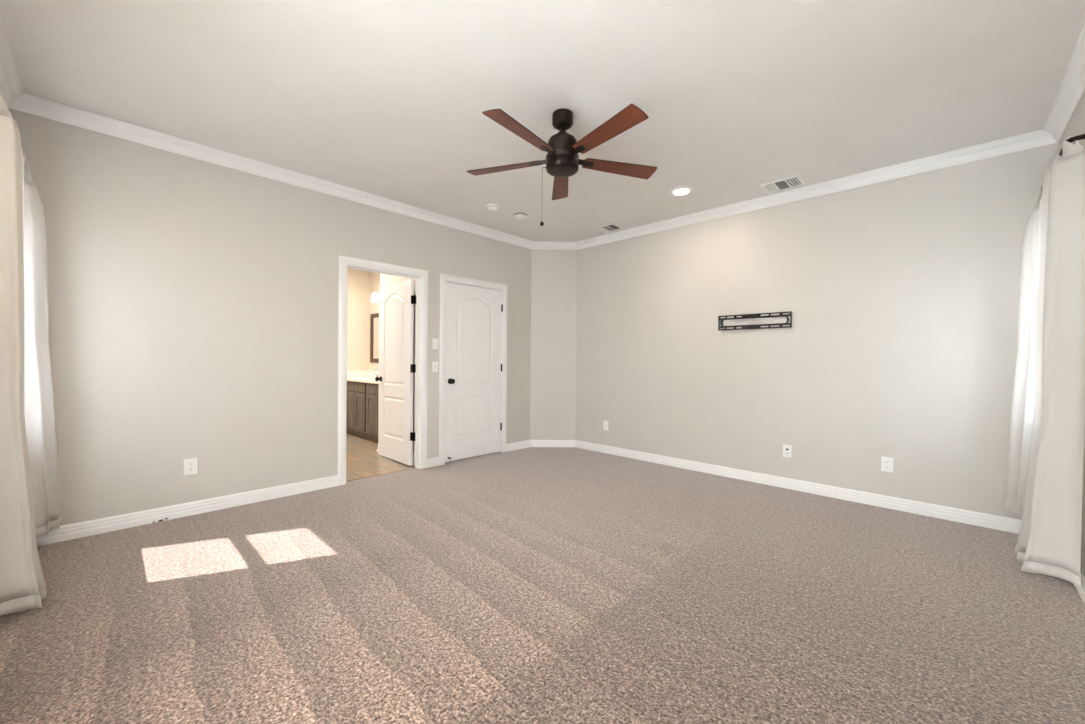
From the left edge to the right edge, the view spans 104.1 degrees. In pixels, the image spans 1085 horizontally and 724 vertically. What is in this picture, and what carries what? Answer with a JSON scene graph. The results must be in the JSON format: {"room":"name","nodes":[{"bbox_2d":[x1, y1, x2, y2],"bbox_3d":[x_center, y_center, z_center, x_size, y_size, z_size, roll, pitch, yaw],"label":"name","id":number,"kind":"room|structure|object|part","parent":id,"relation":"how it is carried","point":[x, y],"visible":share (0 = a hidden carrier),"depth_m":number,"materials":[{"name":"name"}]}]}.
{"room":"empty bedroom","nodes":[
{"label":"empty bedroom","id":0,"kind":"room"},
{"bbox_2d":[8,108,531,525],"bbox_3d":[-1.775,-0.230,4.099,0.120,2.743,4.535,1,1,44],"label":"wall","id":1,"kind":"structure","parent":0,"point":[193,303],"depth_m":3.18,"materials":[{"name":"paint"}]},
{"bbox_2d":[184,458,197,475],"bbox_3d":[-2.618,0.782,3.148,0.008,0.125,0.080,1,1,44],"label":"wall outlet","id":2,"kind":"object","parent":1,"relation":"attached to","point":[190,465],"visible":1,"depth_m":3.15,"materials":[{"name":"white plastic"}]},
{"bbox_2d":[7,93,533,248],"bbox_3d":[-1.644,-1.558,4.072,0.078,0.086,4.395,1,1,44],"label":"crown molding","id":3,"kind":"structure","parent":1,"relation":"attached to","point":[26,103],"depth_m":3.25,"materials":[{"name":"white wood"}]},
{"bbox_2d":[36,440,530,545],"bbox_3d":[-1.688,1.093,4.111,0.017,0.097,4.395,1,1,44],"label":"baseboard","id":4,"kind":"structure","parent":1,"relation":"attached to","point":[113,523],"depth_m":3.13,"materials":[{"name":"white wood"}]},
{"bbox_2d":[346,467,415,481],"bbox_3d":[-1.628,1.141,4.294,0.014,0.007,0.767,1,1,44],"label":"trim","id":5,"kind":"structure","parent":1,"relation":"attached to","point":[414,467],"depth_m":4.28,"materials":[{"name":"brown wood"}]},
{"bbox_2d":[338,255,427,485],"bbox_3d":[-1.608,0.080,4.277,0.154,2.123,0.923,1,1,44],"label":"door frame","id":6,"kind":"structure","parent":1,"relation":"attached to","point":[420,276],"depth_m":4.30,"materials":[{"name":"white wood"}]},
{"bbox_2d":[375,279,415,465],"bbox_3d":[-1.678,0.112,4.847,0.833,2.022,0.167,1,1,44],"label":"door","id":7,"kind":"structure","parent":6,"relation":"attached to","point":[396,436],"depth_m":4.82,"materials":[{"name":"white wood"}]},
{"bbox_3d":[-1.961,0.203,5.050,0.065,0.065,0.066,1,1,44],"label":"knob","id":8,"kind":"part","parent":7,"relation":"part of","materials":[{"name":"black metal"}]},
{"bbox_2d":[432,338,437,348],"bbox_3d":[-1.168,-0.200,4.630,0.016,0.118,0.073,1,1,44],"label":"light switch","id":9,"kind":"object","parent":1,"relation":"attached to","point":[434,340],"visible":1,"depth_m":4.62,"materials":[{"name":"white plastic"}]},
{"bbox_2d":[432,361,437,371],"bbox_3d":[-1.170,0.053,4.632,0.016,0.118,0.073,1,1,44],"label":"light switch","id":10,"kind":"object","parent":1,"relation":"attached to","point":[434,363],"visible":1,"depth_m":4.62,"materials":[{"name":"white plastic"}]},
{"bbox_2d":[439,273,507,464],"bbox_3d":[-0.843,0.081,5.069,0.154,2.123,0.979,1,1,44],"label":"door frame","id":11,"kind":"structure","parent":1,"relation":"attached to","point":[444,278],"depth_m":4.80,"materials":[{"name":"white wood"}]},
{"bbox_2d":[445,282,502,461],"bbox_3d":[-0.789,0.116,5.023,0.101,2.018,0.825,1,1,44],"label":"door","id":12,"kind":"structure","parent":1,"relation":"in","point":[473,425],"depth_m":5.01,"materials":[{"name":"white wood"}]},
{"bbox_3d":[-1.020,0.218,4.760,0.066,0.065,0.065,1,1,44],"label":"knob","id":13,"kind":"part","parent":12,"relation":"part of","materials":[{"name":"black metal"}]},
{"bbox_2d":[347,268,369,370],"bbox_3d":[-4.132,-0.263,6.035,0.100,2.743,3.310,1,1,44],"label":"wall","id":14,"kind":"structure","parent":0,"point":[358,281],"depth_m":7.05,"materials":[{"name":"paint"}]},
{"bbox_2d":[347,370,378,376],"bbox_3d":[-2.457,0.201,6.316,1.924,0.100,0.573,1,1,44],"label":"backsplash","id":15,"kind":"structure","parent":14,"relation":"attached to","point":[353,373],"depth_m":7.03,"materials":[{"name":"white stone"}]},
{"bbox_2d":[369,272,379,370],"bbox_3d":[-2.253,-0.251,6.591,2.030,2.743,0.100,1,1,44],"label":"wall","id":16,"kind":"structure","parent":0,"point":[374,277],"depth_m":7.08,"materials":[{"name":"paint"}]},
{"bbox_2d":[370,313,378,362],"bbox_3d":[-2.598,-0.393,6.833,0.805,0.812,0.030,1,1,44],"label":"wall mirror","id":17,"kind":"object","parent":16,"relation":"attached to","point":[374,318],"visible":0.41,"depth_m":7.03,"materials":[{"name":"brown wood"}]},
{"bbox_2d":[373,317,378,358],"bbox_3d":[-2.591,-0.393,6.840,0.685,0.692,0.005,1,1,44],"label":"mirror glass","id":18,"kind":"object","parent":17,"relation":"attached to","point":[375,319],"depth_m":6.99,"materials":[{"name":"white mirror"}]},
{"bbox_2d":[371,290,378,301],"bbox_3d":[-2.500,-1.067,6.647,0.600,0.200,0.162,1,1,44],"label":"vanity light","id":19,"kind":"object","parent":16,"relation":"attached to","point":[374,296],"visible":0.35,"depth_m":6.77,"materials":[{"name":"white glass"}]},
{"bbox_3d":[-2.703,-1.040,6.797,0.096,0.140,0.096,1,1,44],"label":"lamp shade","id":20,"kind":"part","parent":19,"relation":"part of","materials":[{"name":"white glass"}]},
{"bbox_2d":[380,274,414,451],"bbox_3d":[-1.410,-0.235,5.283,1.000,2.743,0.810,1,1,44],"label":"wall","id":21,"kind":"structure","parent":0,"point":[385,279],"depth_m":4.76,"materials":[{"name":"paint"}]},
{"bbox_2d":[0,434,1084,723],"bbox_3d":[-1.003,1.200,3.749,7.908,0.100,5.108,1,1,44],"label":"floor","id":22,"kind":"structure","parent":0,"point":[531,585],"depth_m":1.98,"materials":[{"name":"carpet"}]},
{"bbox_2d":[347,381,378,442],"bbox_3d":[-2.464,0.707,6.336,1.898,0.831,0.553,1,1,44],"label":"vanity cabinet","id":23,"kind":"object","parent":22,"relation":"on","point":[362,398],"visible":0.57,"depth_m":6.08,"materials":[{"name":"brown wood"}]},
{"bbox_3d":[-2.898,0.718,6.385,0.340,0.547,0.019,1,1,44],"label":"cabinet door","id":24,"kind":"part","parent":23,"relation":"part of","materials":[{"name":"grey wood"}]},
{"bbox_3d":[-2.769,0.368,6.261,0.690,0.124,0.019,1,1,44],"label":"drawer","id":25,"kind":"part","parent":23,"relation":"part of","materials":[{"name":"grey wood"}]},
{"bbox_3d":[-2.646,0.722,6.141,0.340,0.547,0.019,1,1,44],"label":"cabinet door","id":26,"kind":"part","parent":23,"relation":"part of","materials":[{"name":"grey wood"}]},
{"bbox_2d":[347,376,378,383],"bbox_3d":[-2.460,0.271,6.314,1.924,0.040,0.581,1,1,44],"label":"countertop","id":27,"kind":"structure","parent":23,"relation":"on","point":[364,379],"depth_m":6.19,"materials":[{"name":"white stone"}]},
{"bbox_3d":[-2.230,0.376,5.740,0.720,0.124,0.019,1,1,44],"label":"drawer","id":28,"kind":"part","parent":23,"relation":"part of","materials":[{"name":"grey wood"}]},
{"bbox_3d":[-2.362,0.726,5.867,0.360,0.547,0.019,1,1,44],"label":"cabinet door","id":29,"kind":"part","parent":23,"relation":"part of","materials":[{"name":"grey wood"}]},
{"bbox_2d":[0,0,1084,241],"bbox_3d":[-0.980,-1.643,3.801,8.008,0.100,5.208,1,1,44],"label":"ceiling","id":30,"kind":"structure","parent":0,"point":[388,99],"depth_m":2.38,"materials":[{"name":"paint"}]},
{"bbox_2d":[486,204,499,211],"bbox_3d":[-0.505,-1.569,4.314,0.136,0.048,0.136,1,1,44],"label":"smoke detector","id":31,"kind":"object","parent":30,"relation":"attached to","point":[491,207],"visible":1,"depth_m":4.28,"materials":[{"name":"white plastic"}]},
{"bbox_2d":[514,213,527,219],"bbox_3d":[-0.234,-1.575,4.580,0.132,0.034,0.132,1,1,44],"label":"smoke detector","id":32,"kind":"object","parent":30,"relation":"attached to","point":[521,216],"visible":1,"depth_m":4.55,"materials":[{"name":"white plastic"}]},
{"bbox_2d":[467,103,656,225],"bbox_3d":[0.119,-1.222,2.659,1.267,0.706,1.253,1,1,44],"label":"ceiling fan","id":33,"kind":"object","parent":30,"relation":"hanging from","point":[562,161],"visible":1,"depth_m":2.61,"materials":[{"name":"brown wood"}]},
{"bbox_3d":[-0.255,-1.293,2.821,0.506,0.007,0.130,1,12,19],"label":"blade","id":34,"kind":"part","parent":33,"relation":"part of","materials":[{"name":"brown wood"}]},
{"bbox_3d":[-0.116,-1.288,2.368,0.130,0.007,0.506,16,9,36],"label":"blade","id":35,"kind":"part","parent":33,"relation":"part of","materials":[{"name":"brown wood"}]},
{"bbox_3d":[0.133,-1.291,3.093,0.130,0.007,0.506,-11,0,1],"label":"blade","id":36,"kind":"part","parent":33,"relation":"part of","materials":[{"name":"brown wood"}]},
{"bbox_3d":[0.357,-1.284,2.361,0.130,0.007,0.506,15,-8,-34],"label":"blade","id":37,"kind":"part","parent":33,"relation":"part of","materials":[{"name":"brown wood"}]},
{"bbox_3d":[0.511,-1.286,2.809,0.506,0.007,0.130,0,-12,-17],"label":"blade","id":38,"kind":"part","parent":33,"relation":"part of","materials":[{"name":"brown wood"}]},
{"bbox_2d":[593,223,623,232],"bbox_3d":[0.781,-1.581,5.011,0.278,0.012,0.240,1,1,44],"label":"ceiling vent","id":39,"kind":"object","parent":30,"relation":"in","point":[609,227],"visible":1,"depth_m":5.00,"materials":[{"name":"metal"}]},
{"bbox_2d":[671,187,691,195],"bbox_3d":[1.276,-1.563,3.887,0.190,0.023,0.190,1,1,44],"label":"recessed light","id":40,"kind":"object","parent":30,"relation":"in","point":[678,191],"visible":1,"depth_m":3.85,"materials":[{"name":"white plastic"}]},
{"bbox_2d":[759,175,804,193],"bbox_3d":[2.117,-1.561,3.733,0.303,0.012,0.248,1,1,44],"label":"ceiling vent","id":41,"kind":"object","parent":30,"relation":"in","point":[794,181],"visible":1,"depth_m":3.72,"materials":[{"name":"metal"}]},
{"bbox_2d":[530,249,576,439],"bbox_3d":[0.154,-0.226,5.786,0.552,2.743,0.573,1,1,44],"label":"wall","id":42,"kind":"structure","parent":0,"point":[553,272],"depth_m":5.69,"materials":[{"name":"paint"}]},
{"bbox_2d":[530,440,574,446],"bbox_3d":[0.138,1.098,5.695,0.612,0.097,0.016,0,0,-1],"label":"baseboard","id":43,"kind":"structure","parent":42,"relation":"attached to","point":[534,443],"depth_m":5.69,"materials":[{"name":"white wood"}]},
{"bbox_2d":[532,241,576,249],"bbox_3d":[0.161,-1.553,5.646,0.612,0.086,0.078,0,0,-1],"label":"crown molding","id":44,"kind":"structure","parent":42,"relation":"attached to","point":[544,245],"depth_m":5.65,"materials":[{"name":"white wood"}]},
{"bbox_2d":[575,142,1058,519],"bbox_3d":[2.031,-0.200,4.255,4.276,2.743,0.168,1,1,44],"label":"wall","id":45,"kind":"structure","parent":0,"point":[901,294],"depth_m":3.69,"materials":[{"name":"paint"}]},
{"bbox_2d":[603,421,607,429],"bbox_3d":[0.800,0.805,5.358,0.073,0.118,0.008,1,1,44],"label":"wall outlet","id":46,"kind":"object","parent":45,"relation":"attached to","point":[605,423],"visible":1,"depth_m":5.36,"materials":[{"name":"white plastic"}]},
{"bbox_3d":[2.056,-0.343,4.133,0.668,0.044,0.028,1,1,44],"label":"rail","id":47,"kind":"part","parent":45,"relation":"part of","materials":[{"name":"black metal"}]},
{"bbox_3d":[2.057,-0.448,4.133,0.668,0.044,0.028,1,1,44],"label":"rail","id":48,"kind":"part","parent":45,"relation":"part of","materials":[{"name":"black metal"}]},
{"bbox_2d":[783,444,791,457],"bbox_3d":[2.274,0.830,3.931,0.073,0.118,0.014,1,1,44],"label":"plate","id":49,"kind":"object","parent":45,"relation":"attached to","point":[787,449],"visible":1,"depth_m":3.93,"materials":[{"name":"white plastic"}]},
{"bbox_2d":[575,440,1021,533],"bbox_3d":[1.925,1.122,4.267,4.136,0.097,0.016,1,1,44],"label":"baseboard","id":50,"kind":"structure","parent":45,"relation":"attached to","point":[1012,525],"depth_m":3.68,"materials":[{"name":"white wood"}]},
{"bbox_2d":[575,129,1057,249],"bbox_3d":[1.926,-1.529,4.226,4.136,0.086,0.078,1,1,44],"label":"crown molding","id":51,"kind":"structure","parent":45,"relation":"attached to","point":[1038,138],"depth_m":3.57,"materials":[{"name":"white wood"}]},
{"bbox_2d":[881,456,892,472],"bbox_3d":[2.796,0.833,3.431,0.078,0.120,0.008,1,1,44],"label":"wall outlet","id":52,"kind":"object","parent":45,"relation":"attached to","point":[886,462],"visible":1,"depth_m":3.43,"materials":[{"name":"white plastic"}]},
{"bbox_2d":[1059,90,1084,576],"bbox_3d":[1.754,-0.180,0.992,0.140,2.743,4.968,1,1,44],"label":"wall","id":53,"kind":"structure","parent":0,"point":[1076,124],"depth_m":2.30,"materials":[{"name":"paint"}]},
{"bbox_2d":[1043,23,1084,141],"bbox_3d":[1.736,-1.509,1.109,0.078,0.086,4.828,1,1,44],"label":"crown molding","id":54,"kind":"structure","parent":53,"relation":"attached to","point":[1071,89],"depth_m":2.38,"materials":[{"name":"white wood"}]},
{"bbox_2d":[1059,134,1084,155],"bbox_3d":[3.045,-1.133,2.478,0.089,0.052,1.010,1,1,44],"label":"curtain rod","id":55,"kind":"object","parent":53,"relation":"attached to","point":[1079,137],"visible":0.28,"depth_m":2.14,"materials":[{"name":"black metal"}]},
{"bbox_2d":[1003,183,1042,518],"bbox_3d":[3.205,-0.056,2.786,0.192,2.190,0.251,1,1,44],"label":"curtain","id":56,"kind":"object","parent":55,"relation":"hanging from","point":[1022,413],"visible":0.44,"depth_m":2.77,"materials":[{"name":"white fabric"}]},
{"bbox_2d":[1014,136,1084,587],"bbox_3d":[2.784,-0.002,2.325,0.220,2.300,0.428,1,1,44],"label":"curtain","id":57,"kind":"object","parent":55,"relation":"hanging from","point":[1049,537],"visible":1,"depth_m":2.21,"materials":[{"name":"white fabric"}]},
{"bbox_2d":[1074,572,1084,603],"bbox_3d":[1.736,1.142,1.105,0.016,0.097,4.828,1,1,44],"label":"baseboard","id":58,"kind":"structure","parent":53,"relation":"attached to","point":[1081,591],"depth_m":2.13,"materials":[{"name":"white wood"}]},
{"bbox_3d":[-1.616,-0.207,0.890,4.568,2.743,0.140,1,1,44],"label":"wall","id":59,"kind":"structure","parent":0,"visible":0},
{"bbox_2d":[0,16,23,105],"bbox_3d":[-1.529,-1.536,0.960,4.568,0.086,0.078,1,1,44],"label":"crown molding","id":60,"kind":"structure","parent":59,"relation":"attached to","point":[11,88],"depth_m":2.31,"materials":[{"name":"white wood"}]},
{"bbox_3d":[-2.745,-1.179,2.141,1.167,0.052,0.089,1,1,44],"label":"curtain rod","id":61,"kind":"object","parent":59,"relation":"attached to","visible":0},
{"bbox_2d":[0,93,46,615],"bbox_3d":[-2.394,-0.032,1.922,0.277,2.320,0.186,1,1,44],"label":"curtain","id":62,"kind":"object","parent":61,"relation":"hanging from","point":[23,586],"visible":1,"depth_m":1.86,"materials":[{"name":"white fabric"}]},
{"bbox_2d":[23,152,62,537],"bbox_3d":[-2.998,-0.086,2.512,0.229,2.230,0.189,1,1,44],"label":"curtain","id":63,"kind":"object","parent":61,"relation":"hanging from","point":[40,422],"visible":0.56,"depth_m":2.49,"materials":[{"name":"white fabric"}]}
]}

